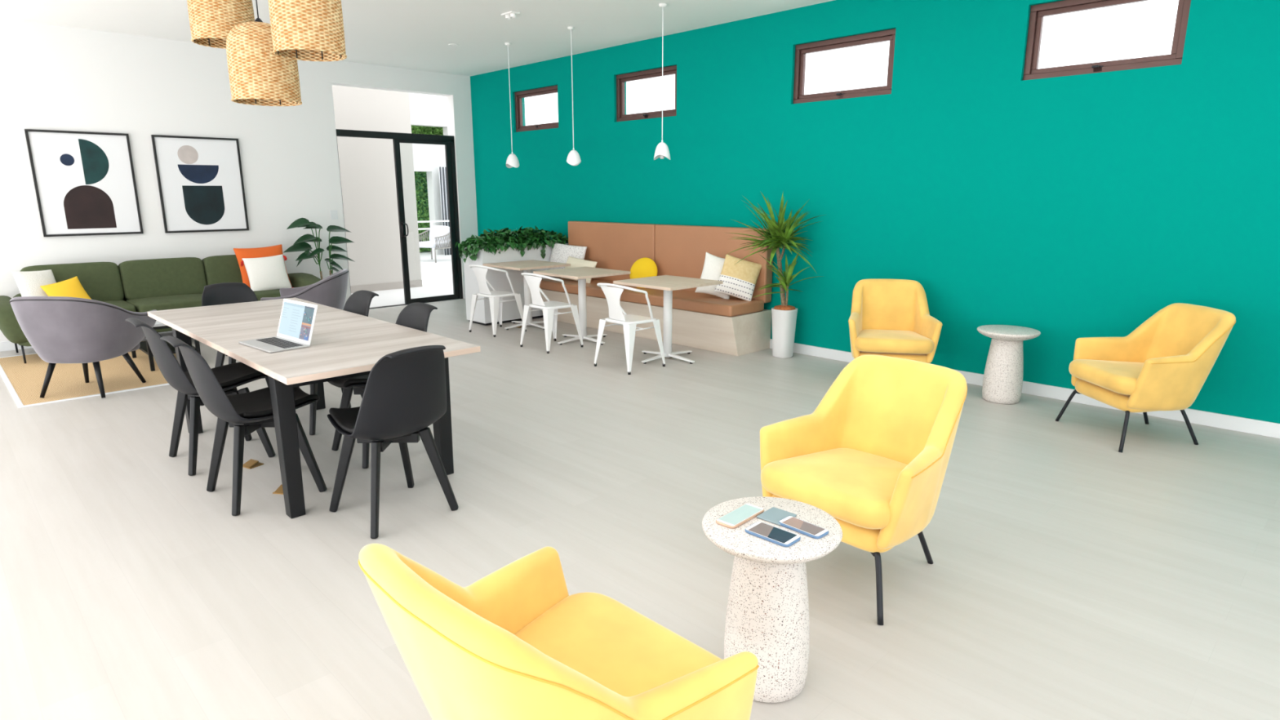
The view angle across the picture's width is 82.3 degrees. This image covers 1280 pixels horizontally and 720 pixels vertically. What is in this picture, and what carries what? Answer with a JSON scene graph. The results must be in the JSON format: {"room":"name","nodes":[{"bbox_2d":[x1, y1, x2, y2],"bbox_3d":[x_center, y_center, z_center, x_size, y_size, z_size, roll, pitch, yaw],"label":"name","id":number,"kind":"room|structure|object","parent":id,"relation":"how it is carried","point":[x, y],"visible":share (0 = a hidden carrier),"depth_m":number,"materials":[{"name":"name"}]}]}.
{"room":"common room","nodes":[
{"label":"common room","id":0,"kind":"room"},
{"bbox_2d":[0,18,478,342],"bbox_3d":[-5.976,-1.825,7.848,9.600,3.237,0.200,-12,18,-43],"label":"wall","id":1,"kind":"structure","parent":0,"point":[54,77],"depth_m":8.24,"materials":[{"name":"white paint"}]},
{"bbox_2d":[24,128,143,236],"bbox_3d":[-5.870,-1.867,7.775,0.875,1.070,0.032,-12,18,-43],"label":"framed print","id":2,"kind":"object","parent":1,"relation":"attached to","point":[85,184],"visible":1,"depth_m":7.76,"materials":[{"name":"black"}]},
{"bbox_2d":[0,305,344,351],"bbox_3d":[-6.627,-0.118,7.423,7.555,0.098,0.018,-12,18,-43],"label":"baseboard","id":3,"kind":"structure","parent":1,"relation":"attached to","point":[5,345],"depth_m":7.54,"materials":[{"name":"white"}]},
{"bbox_2d":[151,134,248,233],"bbox_3d":[-5.090,-2.037,8.521,0.880,1.073,0.032,-12,18,-43],"label":"framed print","id":4,"kind":"object","parent":1,"relation":"attached to","point":[200,180],"visible":1,"depth_m":8.50,"materials":[{"name":"black"}]},
{"bbox_2d":[330,209,337,219],"bbox_3d":[-4.024,-1.911,9.641,0.090,0.120,0.008,-12,18,-43],"label":"light switch","id":5,"kind":"object","parent":1,"relation":"attached to","point":[334,215],"visible":1,"depth_m":9.64,"materials":[{"name":"white plastic"}]},
{"bbox_2d":[335,128,462,309],"bbox_3d":[-3.346,-1.972,10.378,1.745,2.390,0.131,-12,18,-43],"label":"door","id":6,"kind":"structure","parent":1,"relation":"in","point":[448,141],"depth_m":10.57,"materials":[{"name":"black metal"}]},
{"bbox_2d":[332,84,421,285],"bbox_3d":[-5.530,-2.712,10.967,4.570,3.620,0.200,-12,18,-43],"label":"wall","id":7,"kind":"structure","parent":0,"point":[366,165],"depth_m":12.00,"materials":[{"name":"grey paint"}]},
{"bbox_2d":[350,280,422,293],"bbox_3d":[-5.452,-0.989,11.280,4.570,0.120,0.015,-12,18,-43],"label":"baseboard","id":8,"kind":"structure","parent":7,"relation":"attached to","point":[415,283],"depth_m":12.36,"materials":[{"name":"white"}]},
{"bbox_2d":[0,0,834,76],"bbox_3d":[-1.498,-2.494,3.009,10.000,0.200,13.000,-12,18,-43],"label":"ceiling","id":9,"kind":"structure","parent":0,"point":[411,34],"depth_m":7.32,"materials":[{"name":"white paint"}]},
{"bbox_2d":[186,0,254,48],"bbox_3d":[-3.039,-2.606,5.303,0.430,0.595,0.430,-9,15,-34],"label":"pendant","id":10,"kind":"object","parent":9,"relation":"hanging from","point":[211,21],"visible":0.74,"depth_m":5.17,"materials":[{"name":"beige wicker"}]},
{"bbox_2d":[226,0,302,106],"bbox_3d":[-2.545,-2.273,4.884,0.435,1.060,0.435,5,14,22],"label":"pendant","id":11,"kind":"object","parent":9,"relation":"hanging from","point":[258,76],"visible":0.85,"depth_m":4.79,"materials":[{"name":"beige wicker"}]},
{"bbox_2d":[268,0,346,61],"bbox_3d":[-2.049,-2.296,4.463,0.422,0.830,0.422,5,14,22],"label":"pendant","id":12,"kind":"object","parent":9,"relation":"hanging from","point":[308,30],"visible":1,"depth_m":4.37,"materials":[{"name":"beige wicker"}]},
{"bbox_2d":[501,10,520,19],"bbox_3d":[-1.228,-3.271,6.958,0.100,0.041,0.180,-12,18,-43],"label":"ceiling spotlight","id":13,"kind":"object","parent":9,"relation":"attached to","point":[509,15],"visible":1,"depth_m":6.92,"materials":[{"name":"white metal"}]},
{"bbox_2d":[504,42,519,168],"bbox_3d":[-1.500,-2.933,8.479,0.158,1.374,0.158,-3,13,-13],"label":"pendant","id":14,"kind":"object","parent":9,"relation":"hanging from","point":[512,161],"visible":1,"depth_m":8.55,"materials":[{"name":"white metal"}]},
{"bbox_2d":[566,26,581,165],"bbox_3d":[-0.709,-2.753,7.692,0.158,1.378,0.158,6,14,26],"label":"pendant","id":15,"kind":"object","parent":9,"relation":"hanging from","point":[573,158],"visible":1,"depth_m":7.77,"materials":[{"name":"white metal"}]},
{"bbox_2d":[653,3,670,159],"bbox_3d":[0.208,-2.555,6.778,0.158,1.362,0.158,-12,18,-43],"label":"pendant","id":16,"kind":"object","parent":9,"relation":"hanging from","point":[662,150],"visible":1,"depth_m":6.85,"materials":[{"name":"white plastic"}]},
{"bbox_2d":[0,251,1279,719],"bbox_3d":[-2.475,-0.916,11.428,60.001,0.141,60.001,-12,18,-43],"label":"floor","id":17,"kind":"structure","parent":0,"point":[1072,575],"depth_m":3.34,"materials":[{"name":"wood"}]},
{"bbox_2d":[0,340,177,408],"bbox_3d":[-5.011,0.065,6.804,1.380,0.010,2.360,-12,18,-43],"label":"jute rug","id":18,"kind":"object","parent":17,"relation":"on","point":[24,381],"visible":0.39,"depth_m":6.37,"materials":[{"name":"beige carpet"}]},
{"bbox_2d":[8,296,156,398],"bbox_3d":[-4.461,-0.150,5.891,0.802,0.825,0.753,0,13,1],"label":"tub chair","id":19,"kind":"object","parent":18,"relation":"on","point":[59,329],"visible":0.96,"depth_m":5.62,"materials":[{"name":"grey fabric"}]},
{"bbox_2d":[131,320,200,371],"bbox_3d":[-4.549,-0.200,6.992,0.440,0.425,0.840,-12,18,-43],"label":"coffee table","id":20,"kind":"object","parent":18,"relation":"on","point":[144,347],"visible":0.14,"depth_m":6.73,"materials":[{"name":"stone"}]},
{"bbox_2d":[138,325,195,356],"bbox_3d":[-4.549,-0.251,6.981,0.420,0.270,0.820,-12,18,-43],"label":"shelf","id":21,"kind":"object","parent":20,"relation":"attached to","point":[144,347],"depth_m":6.78,"materials":[{"name":"black wood"}]},
{"bbox_2d":[0,254,321,363],"bbox_3d":[-5.133,-0.661,8.039,3.074,0.878,0.920,-12,18,-43],"label":"sofa","id":22,"kind":"object","parent":17,"relation":"on","point":[138,286],"visible":0.44,"depth_m":7.86,"materials":[{"name":"green fabric"}]},
{"bbox_2d":[12,269,56,296],"bbox_3d":[-5.891,-0.696,7.183,0.188,0.375,0.368,5,14,20],"label":"throw pillow","id":23,"kind":"object","parent":22,"relation":"on","point":[28,283],"visible":0.59,"depth_m":7.09,"materials":[{"name":"white fabric"}]},
{"bbox_2d":[40,275,91,299],"bbox_3d":[-5.650,-0.642,7.237,0.184,0.338,0.370,8,15,32],"label":"throw pillow","id":24,"kind":"object","parent":22,"relation":"on","point":[72,287],"visible":0.57,"depth_m":7.21,"materials":[{"name":"yellow fabric"}]},
{"bbox_2d":[19,262,124,301],"bbox_3d":[-5.876,-0.775,7.597,0.818,0.456,0.268,-12,18,-43],"label":"cushion","id":25,"kind":"object","parent":22,"relation":"on","point":[101,281],"depth_m":7.64,"materials":[{"name":"green fabric"}]},
{"bbox_2d":[102,300,136,311],"bbox_3d":[-5.637,-0.463,7.419,0.810,0.194,0.700,-12,18,-43],"label":"seat cushion","id":26,"kind":"object","parent":22,"relation":"on","point":[129,305],"depth_m":7.52,"materials":[{"name":"green fabric"}]},
{"bbox_2d":[117,257,207,300],"bbox_3d":[-5.298,-0.902,8.149,0.798,0.456,0.268,-12,18,-43],"label":"cushion","id":27,"kind":"object","parent":22,"relation":"on","point":[152,277],"depth_m":8.04,"materials":[{"name":"green fabric"}]},
{"bbox_2d":[125,293,202,312],"bbox_3d":[-5.059,-0.590,7.971,0.790,0.194,0.700,-12,18,-43],"label":"seat cushion","id":28,"kind":"object","parent":22,"relation":"on","point":[142,303],"depth_m":7.76,"materials":[{"name":"green fabric"}]},
{"bbox_2d":[201,254,242,284],"bbox_3d":[-4.719,-1.029,8.702,0.818,0.456,0.268,-12,18,-43],"label":"cushion","id":29,"kind":"object","parent":22,"relation":"on","point":[216,268],"depth_m":8.45,"materials":[{"name":"green fabric"}]},
{"bbox_2d":[233,244,291,288],"bbox_3d":[-4.461,-1.095,8.673,0.201,0.511,0.552,11,17,41],"label":"throw pillow","id":30,"kind":"object","parent":22,"relation":"on","point":[259,252],"visible":0.42,"depth_m":8.56,"materials":[{"name":"orange fabric"}]},
{"bbox_2d":[240,254,293,291],"bbox_3d":[-4.354,-0.985,8.571,0.522,0.466,0.216,-11,17,-40],"label":"throw pillow","id":31,"kind":"object","parent":22,"relation":"on","point":[269,273],"visible":0.92,"depth_m":8.51,"materials":[{"name":"white fabric"}]},
{"bbox_2d":[253,288,280,301],"bbox_3d":[-4.481,-0.717,8.524,0.810,0.194,0.700,-12,18,-43],"label":"seat cushion","id":32,"kind":"object","parent":22,"relation":"on","point":[267,293],"depth_m":8.34,"materials":[{"name":"green fabric"}]},
{"bbox_2d":[124,317,275,475],"bbox_3d":[-2.592,0.164,4.361,0.636,0.899,0.491,-12,18,-43],"label":"dining chair","id":33,"kind":"object","parent":17,"relation":"on","point":[229,376],"visible":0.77,"depth_m":4.22,"materials":[{"name":"black plastic"}]},
{"bbox_2d":[201,282,269,386],"bbox_3d":[-3.032,-0.117,5.600,0.491,0.899,0.636,-12,18,-43],"label":"dining chair","id":34,"kind":"object","parent":17,"relation":"on","point":[224,293],"visible":0.14,"depth_m":5.67,"materials":[{"name":"black plastic"}]},
{"bbox_2d":[160,335,327,515],"bbox_3d":[-2.053,0.282,3.839,0.636,0.899,0.491,-12,18,-43],"label":"dining chair","id":35,"kind":"object","parent":17,"relation":"on","point":[246,412],"visible":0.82,"depth_m":3.69,"materials":[{"name":"black plastic"}]},
{"bbox_2d":[242,458,263,469],"bbox_3d":[-2.299,0.611,4.340,0.090,0.029,0.090,7,15,28],"label":"socket","id":36,"kind":"object","parent":17,"relation":"on","point":[251,464],"visible":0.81,"depth_m":4.33,"materials":[{"name":"gold metal"}]},
{"bbox_2d":[272,484,283,494],"bbox_3d":[-1.921,0.696,3.964,0.090,0.029,0.090,2,13,11],"label":"socket","id":37,"kind":"object","parent":17,"relation":"on","point":[279,491],"visible":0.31,"depth_m":3.94,"materials":[{"name":"gold metal"}]},
{"bbox_2d":[260,268,348,310],"bbox_3d":[-3.326,-0.492,7.425,0.753,0.825,0.802,-3,13,-12],"label":"tub chair","id":38,"kind":"object","parent":17,"relation":"on","point":[331,291],"visible":0.42,"depth_m":7.15,"materials":[{"name":"grey fabric"}]},
{"bbox_2d":[147,297,480,518],"bbox_3d":[-2.189,0.158,4.697,1.018,0.756,2.718,-12,18,-43],"label":"dining table","id":39,"kind":"object","parent":17,"relation":"on","point":[344,344],"visible":0.62,"depth_m":4.11,"materials":[{"name":"grey wood"}]},
{"bbox_2d":[238,298,317,353],"bbox_3d":[-1.998,-0.196,4.039,0.400,0.222,0.280,11,17,39],"label":"laptop","id":40,"kind":"object","parent":39,"relation":"on","point":[297,318],"visible":1,"depth_m":4.07,"materials":[{"name":"silver metal"}]},
{"bbox_2d":[284,217,355,279],"bbox_3d":[-4.008,-1.144,9.233,0.860,1.286,0.290,-12,18,-43],"label":"philodendron","id":41,"kind":"object","parent":17,"relation":"on","point":[300,245],"visible":0.69,"depth_m":9.11,"materials":[{"name":"green plant"}]},
{"bbox_2d":[309,289,378,435],"bbox_3d":[-2.153,-0.010,5.122,0.636,0.899,0.491,-12,18,-43],"label":"dining chair","id":42,"kind":"object","parent":17,"relation":"on","point":[359,302],"visible":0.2,"depth_m":5.15,"materials":[{"name":"black plastic"}]},
{"bbox_2d":[327,302,437,468],"bbox_3d":[-1.576,0.125,4.527,0.636,0.899,0.491,-12,18,-43],"label":"dining chair","id":43,"kind":"object","parent":17,"relation":"on","point":[415,315],"visible":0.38,"depth_m":4.52,"materials":[{"name":"black plastic"}]},
{"bbox_2d":[327,345,458,538],"bbox_3d":[-1.217,0.336,3.594,0.636,0.899,0.491,12,17,42],"label":"dining chair","id":44,"kind":"object","parent":17,"relation":"on","point":[405,393],"visible":1,"depth_m":3.42,"materials":[{"name":"black plastic"}]},
{"bbox_2d":[411,124,443,252],"bbox_3d":[-5.924,-5.138,20.224,3.623,4.200,0.590,-12,18,-43],"label":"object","id":45,"kind":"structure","parent":17,"relation":"on","point":[420,177],"depth_m":20.04,"materials":[{"name":"green plant"}]},
{"bbox_2d":[408,92,448,254],"bbox_3d":[-5.330,-5.613,19.199,4.000,5.620,0.300,-12,18,-43],"label":"trim","id":46,"kind":"structure","parent":17,"relation":"on","point":[426,110],"depth_m":18.94,"materials":[{"name":"white painted plaster"}]},
{"bbox_2d":[417,220,448,257],"bbox_3d":[-4.943,-3.172,19.062,2.800,0.920,0.050,-12,18,-43],"label":"terrace railing","id":47,"kind":"object","parent":17,"relation":"on","point":[424,221],"visible":0.11,"depth_m":18.62,"materials":[{"name":"white metal"}]},
{"bbox_2d":[418,225,450,262],"bbox_3d":[-4.963,-2.802,17.637,0.837,0.834,0.800,6,14,25],"label":"armchair","id":48,"kind":"object","parent":17,"relation":"on","point":[439,235],"visible":0.82,"depth_m":17.64,"materials":[{"name":"grey"}]},
{"bbox_2d":[418,240,448,248],"bbox_3d":[-4.979,-2.780,17.607,0.620,0.140,0.620,6,14,25],"label":"seat cushion","id":49,"kind":"object","parent":48,"relation":"on","point":[427,244],"depth_m":17.35,"materials":[{"name":"grey fabric"}]},
{"bbox_2d":[429,225,450,241],"bbox_3d":[-4.859,-3.050,17.805,0.600,0.425,0.201,6,14,25],"label":"cushion","id":50,"kind":"object","parent":48,"relation":"on","point":[435,230],"depth_m":17.73,"materials":[{"name":"grey fabric"}]},
{"bbox_2d":[438,166,451,255],"bbox_3d":[-4.850,-3.954,19.477,0.956,2.260,0.106,-12,18,-43],"label":"striped curtain","id":51,"kind":"object","parent":17,"relation":"on","point":[442,171],"visible":0.15,"depth_m":19.13,"materials":[{"name":"white fabric"}]},
{"bbox_2d":[469,264,526,337],"bbox_3d":[-1.660,-0.715,8.444,0.533,0.791,0.480,11,17,40],"label":"armchair","id":52,"kind":"object","parent":17,"relation":"on","point":[495,297],"visible":0.99,"depth_m":8.29,"materials":[{"name":"white metal"}]},
{"bbox_2d":[455,225,568,325],"bbox_3d":[-1.595,-1.118,9.343,1.482,1.176,0.677,-12,18,-43],"label":"planter box","id":53,"kind":"object","parent":17,"relation":"on","point":[504,245],"visible":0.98,"depth_m":9.02,"materials":[{"name":"leaf"},{"name":"white metal"}]},
{"bbox_2d":[483,259,570,329],"bbox_3d":[-1.345,-0.775,8.784,0.730,0.755,0.750,-12,18,-43],"label":"cafe table","id":54,"kind":"object","parent":17,"relation":"on","point":[525,265],"visible":0.71,"depth_m":8.70,"materials":[{"name":"beige wood"}]},
{"bbox_2d":[520,272,583,353],"bbox_3d":[-0.930,-0.523,7.593,0.480,0.791,0.533,-12,18,-43],"label":"armchair","id":55,"kind":"object","parent":17,"relation":"on","point":[549,308],"visible":1,"depth_m":7.45,"materials":[{"name":"white metal"}]},
{"bbox_2d":[358,543,759,719],"bbox_3d":[-0.184,0.787,1.703,0.750,0.859,0.735,12,18,43],"label":"armchair","id":56,"kind":"object","parent":17,"relation":"on","point":[512,643],"visible":1,"depth_m":1.50,"materials":[{"name":"yellow fabric"}]},
{"bbox_2d":[514,591,721,697],"bbox_3d":[-0.131,0.801,1.761,0.640,0.142,0.586,12,18,43],"label":"seat cushion","id":57,"kind":"object","parent":56,"relation":"on","point":[595,635],"depth_m":1.85,"materials":[{"name":"yellow fabric"}]},
{"bbox_2d":[533,266,630,344],"bbox_3d":[-0.622,-0.581,7.925,0.730,0.755,0.750,-12,18,-43],"label":"cafe table","id":58,"kind":"object","parent":17,"relation":"on","point":[581,273],"visible":0.91,"depth_m":7.85,"materials":[{"name":"white metal"}]},
{"bbox_2d":[594,283,665,374],"bbox_3d":[-0.101,-0.327,6.726,0.480,0.791,0.533,-12,18,-43],"label":"armchair","id":59,"kind":"object","parent":17,"relation":"on","point":[628,322],"visible":1,"depth_m":6.56,"materials":[{"name":"white metal"}]},
{"bbox_2d":[539,221,773,355],"bbox_3d":[0.012,-0.911,8.319,0.668,1.222,3.135,-12,18,-43],"label":"bench","id":60,"kind":"object","parent":17,"relation":"on","point":[734,326],"visible":0.6,"depth_m":7.96,"materials":[{"name":"brown leather"}]},
{"bbox_2d":[547,242,586,270],"bbox_3d":[-0.927,-1.264,9.274,0.549,0.420,0.176,9,16,35],"label":"throw pillow","id":61,"kind":"object","parent":60,"relation":"on","point":[560,253],"visible":0.57,"depth_m":9.23,"materials":[{"name":"white fabric"}]},
{"bbox_2d":[561,256,597,283],"bbox_3d":[-0.746,-1.101,8.961,0.499,0.305,0.160,10,16,37],"label":"throw pillow","id":62,"kind":"object","parent":60,"relation":"on","point":[575,262],"visible":0.44,"depth_m":8.92,"materials":[{"name":"beige fabric"}]},
{"bbox_2d":[629,257,657,288],"bbox_3d":[0.040,-0.996,8.382,0.359,0.342,0.145,9,16,35],"label":"throw pillow","id":63,"kind":"object","parent":60,"relation":"on","point":[642,267],"visible":0.73,"depth_m":8.34,"materials":[{"name":"yellow fabric"}]},
{"bbox_2d":[539,277,764,316],"bbox_3d":[-0.029,-0.753,8.313,0.550,0.113,3.135,-12,18,-43],"label":"seat cushion","id":64,"kind":"object","parent":60,"relation":"on","point":[688,301],"depth_m":7.72,"materials":[{"name":"brown leather"}]},
{"bbox_2d":[694,252,729,298],"bbox_3d":[0.795,-0.858,7.521,0.447,0.483,0.178,2,13,8],"label":"throw pillow","id":65,"kind":"object","parent":60,"relation":"on","point":[713,265],"visible":0.51,"depth_m":7.48,"materials":[{"name":"white fabric"}]},
{"bbox_2d":[714,253,761,301],"bbox_3d":[0.992,-0.826,7.381,0.474,0.464,0.177,2,13,8],"label":"throw pillow","id":66,"kind":"object","parent":60,"relation":"on","point":[740,279],"visible":0.99,"depth_m":7.33,"materials":[{"name":"fabric"}]},
{"bbox_2d":[613,275,723,364],"bbox_3d":[0.267,-0.384,7.054,0.730,0.755,0.750,-12,18,-43],"label":"cafe table","id":67,"kind":"object","parent":17,"relation":"on","point":[668,283],"visible":0.93,"depth_m":6.99,"materials":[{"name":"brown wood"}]},
{"bbox_2d":[702,496,842,702],"bbox_3d":[0.414,0.785,2.369,0.436,0.556,0.436,-12,18,-43],"label":"table","id":68,"kind":"object","parent":17,"relation":"on","point":[767,614],"visible":0.86,"depth_m":2.26,"materials":[{"name":"white stone"}]},
{"bbox_2d":[715,503,764,528],"bbox_3d":[0.322,0.499,2.351,0.076,0.009,0.185,11,17,41],"label":"phone","id":69,"kind":"object","parent":68,"relation":"on","point":[744,513],"visible":1,"depth_m":2.34,"materials":[{"name":"beige"}]},
{"bbox_2d":[744,521,800,546],"bbox_3d":[0.402,0.528,2.224,0.160,0.009,0.085,12,17,42],"label":"phone","id":70,"kind":"object","parent":68,"relation":"on","point":[781,537],"visible":1,"depth_m":2.21,"materials":[{"name":"blue"}]},
{"bbox_2d":[756,506,796,525],"bbox_3d":[0.439,0.501,2.351,0.090,0.006,0.100,11,17,41],"label":"case","id":71,"kind":"object","parent":68,"relation":"on","point":[773,515],"visible":1,"depth_m":2.35,"materials":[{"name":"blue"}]},
{"bbox_2d":[778,515,828,538],"bbox_3d":[0.506,0.518,2.269,0.070,0.009,0.152,-12,17,-42],"label":"phone","id":72,"kind":"object","parent":68,"relation":"on","point":[808,529],"visible":1,"depth_m":2.26,"materials":[{"name":"blue"}]},
{"bbox_2d":[728,190,823,358],"bbox_3d":[1.175,-0.813,7.040,0.759,1.594,1.101,-12,18,-43],"label":"yucca","id":73,"kind":"object","parent":17,"relation":"on","point":[784,317],"visible":1,"depth_m":7.01,"materials":[{"name":"green plant"}]},
{"bbox_2d":[771,307,797,358],"bbox_3d":[1.405,-0.268,7.165,0.234,0.475,0.234,-12,18,-43],"label":"pot","id":74,"kind":"object","parent":17,"relation":"on","point":[784,319],"depth_m":7.08,"materials":[{"name":"white ceramic"}]},
{"bbox_2d":[759,354,967,625],"bbox_3d":[0.937,0.469,3.090,0.735,0.859,0.707,-11,17,-40],"label":"armchair","id":75,"kind":"object","parent":17,"relation":"on","point":[873,455],"visible":0.98,"depth_m":3.07,"materials":[{"name":"fabric"}]},
{"bbox_2d":[760,448,907,528],"bbox_3d":[0.881,0.506,3.048,0.586,0.142,0.604,-11,17,-40],"label":"seat cushion","id":76,"kind":"object","parent":75,"relation":"on","point":[855,486],"depth_m":2.93,"materials":[{"name":"yellow fabric"}]},
{"bbox_2d":[848,278,942,363],"bbox_3d":[2.051,-0.200,6.017,0.707,0.859,0.736,2,13,11],"label":"armchair","id":77,"kind":"object","parent":17,"relation":"on","point":[890,317],"visible":0.95,"depth_m":6.08,"materials":[{"name":"yellow fabric"}]},
{"bbox_2d":[854,328,933,354],"bbox_3d":[2.036,-0.158,5.952,0.604,0.142,0.586,2,13,11],"label":"seat cushion","id":78,"kind":"object","parent":77,"relation":"on","point":[867,341],"depth_m":5.72,"materials":[{"name":"yellow fabric"}]},
{"bbox_2d":[977,324,1040,404],"bbox_3d":[2.798,0.039,5.623,0.436,0.556,0.436,-3,13,-11],"label":"table","id":79,"kind":"object","parent":17,"relation":"on","point":[1002,380],"visible":1,"depth_m":5.53,"materials":[{"name":"white stone"}]},
{"bbox_2d":[1055,302,1235,452],"bbox_3d":[3.293,0.081,4.774,0.735,0.859,0.707,-1,13,-3],"label":"armchair","id":80,"kind":"object","parent":17,"relation":"on","point":[1164,364],"visible":1,"depth_m":4.66,"materials":[{"name":"yellow fabric"}]},
{"bbox_2d":[1068,359,1144,395],"bbox_3d":[3.218,0.108,4.776,0.586,0.142,0.604,-1,13,-3],"label":"seat cushion","id":81,"kind":"object","parent":80,"relation":"on","point":[1106,376],"depth_m":4.71,"materials":[{"name":"yellow fabric"}]},
{"bbox_2d":[470,0,1279,423],"bbox_3d":[1.934,-1.603,6.803,0.200,3.237,12.800,-12,18,-43],"label":"wall","id":82,"kind":"structure","parent":0,"point":[1067,209],"depth_m":5.94,"materials":[{"name":"teal paint"}]},
{"bbox_2d":[514,84,558,132],"bbox_3d":[-1.350,-3.346,9.795,0.110,0.530,0.995,-12,18,-43],"label":"window","id":83,"kind":"structure","parent":82,"relation":"in","point":[553,89],"depth_m":9.90,"materials":[{"name":"brown wood"}]},
{"bbox_2d":[616,65,676,121],"bbox_3d":[0.096,-3.021,8.357,0.110,0.530,1.005,-12,18,-43],"label":"window","id":84,"kind":"structure","parent":82,"relation":"in","point":[621,79],"depth_m":8.42,"materials":[{"name":"brown wood"}]},
{"bbox_2d":[793,28,895,103],"bbox_3d":[1.844,-2.628,6.617,0.110,0.530,1.020,-12,18,-43],"label":"window","id":85,"kind":"structure","parent":82,"relation":"in","point":[802,50],"depth_m":6.62,"materials":[{"name":"brown wood"}]},
{"bbox_2d":[769,338,1279,438],"bbox_3d":[1.929,-0.040,7.008,0.018,0.098,12.600,-12,18,-43],"label":"baseboard","id":86,"kind":"structure","parent":82,"relation":"attached to","point":[1271,429],"depth_m":5.48,"materials":[{"name":"white paint"}]},
{"bbox_2d":[1022,0,1191,80],"bbox_3d":[3.283,-2.305,5.186,0.110,0.530,1.000,-12,18,-43],"label":"window","id":87,"kind":"structure","parent":82,"relation":"in","point":[1037,12],"depth_m":5.25,"materials":[{"name":"brown wood"}]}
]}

